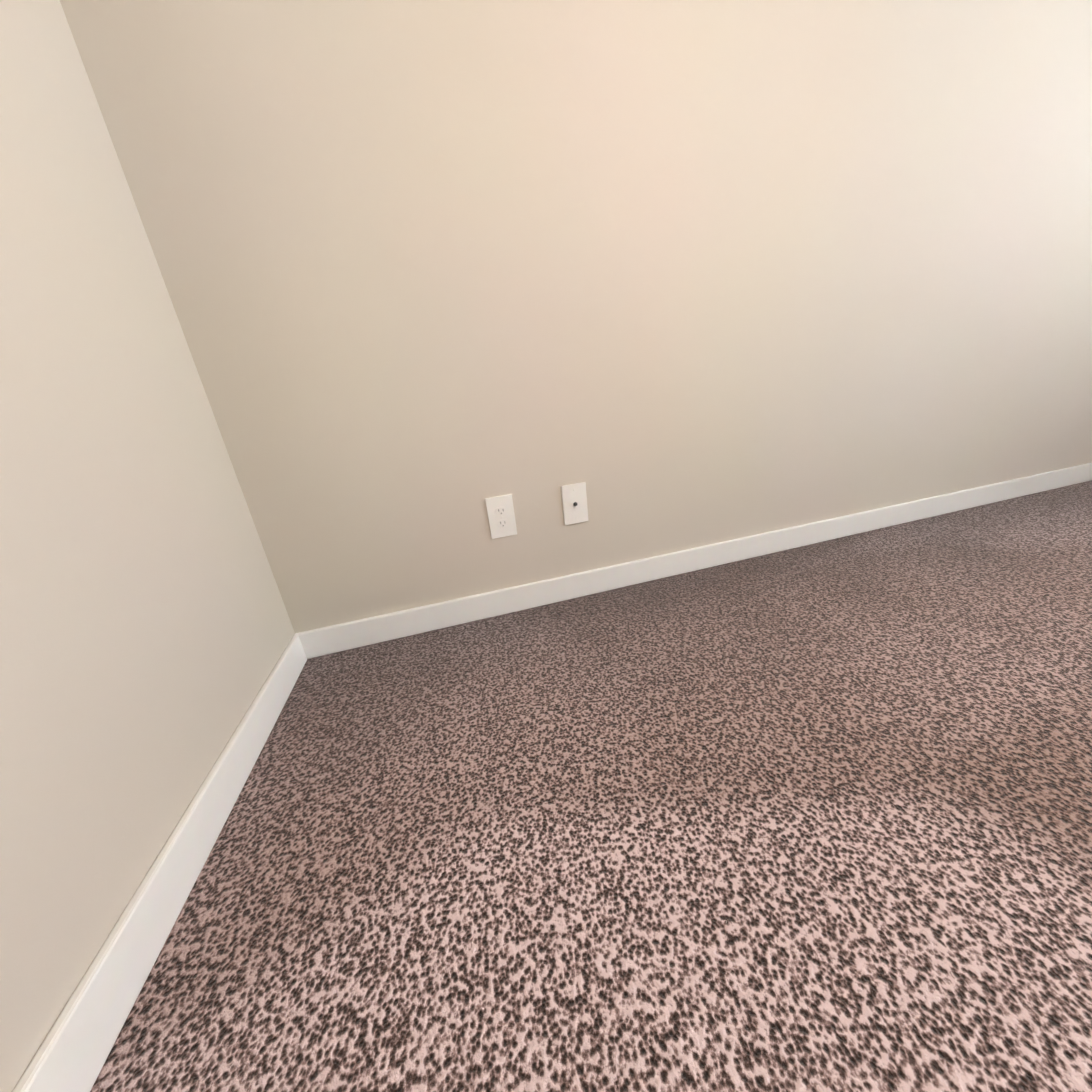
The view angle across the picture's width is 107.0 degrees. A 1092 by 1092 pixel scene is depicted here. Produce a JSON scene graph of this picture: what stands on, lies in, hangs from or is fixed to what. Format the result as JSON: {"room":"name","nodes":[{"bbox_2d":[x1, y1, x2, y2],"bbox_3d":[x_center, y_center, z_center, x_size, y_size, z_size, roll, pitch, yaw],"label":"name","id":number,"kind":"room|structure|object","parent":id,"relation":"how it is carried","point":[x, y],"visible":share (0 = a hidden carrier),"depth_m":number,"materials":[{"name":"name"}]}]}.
{"room":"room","nodes":[
{"label":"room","id":0,"kind":"room"},
{"bbox_2d":[0,0,294,1091],"bbox_3d":[-0.441,-0.501,-1.172,0.140,3.120,4.010,-11,20,-12],"label":"wall","id":1,"kind":"structure","parent":0,"point":[146,632],"depth_m":0.60,"materials":[{"name":"paint"}]},
{"bbox_2d":[12,635,306,1091],"bbox_3d":[-0.333,0.747,-0.175,0.014,0.088,2.966,-11,20,-12],"label":"baseboard","id":2,"kind":"structure","parent":1,"relation":"attached to","point":[73,1051],"depth_m":0.54,"materials":[{"name":"white wood"}]},
{"bbox_2d":[60,0,1091,632],"bbox_3d":[1.273,-1.571,1.222,4.835,3.120,0.140,-11,20,-12],"label":"wall","id":3,"kind":"structure","parent":0,"point":[662,276],"depth_m":1.12,"materials":[{"name":"paint"}]},
{"bbox_2d":[485,494,516,538],"bbox_3d":[-0.135,-0.089,1.232,0.080,0.127,0.009,-11,20,-12],"label":"electrical outlet","id":4,"kind":"object","parent":3,"relation":"attached to","point":[501,516],"visible":1,"depth_m":1.23,"materials":[{"name":"white plastic"}]},
{"bbox_2d":[561,482,587,524],"bbox_3d":[0.093,-0.132,1.279,0.080,0.127,0.016,-11,20,-12],"label":"outlet","id":5,"kind":"object","parent":3,"relation":"attached to","point":[574,502],"visible":1,"depth_m":1.28,"materials":[{"name":"white plastic"}]},
{"bbox_2d":[294,463,1091,658],"bbox_3d":[1.458,-0.132,1.667,4.555,0.088,0.014,-11,20,-12],"label":"baseboard","id":6,"kind":"structure","parent":3,"relation":"attached to","point":[322,641],"depth_m":1.42,"materials":[{"name":"white wood"}]},
{"bbox_2d":[90,480,1091,1091],"bbox_3d":[1.287,0.699,-0.286,6.295,0.100,4.290,-11,20,-12],"label":"floor","id":7,"kind":"structure","parent":0,"point":[812,818],"depth_m":0.60,"materials":[{"name":"carpet"}]}
]}

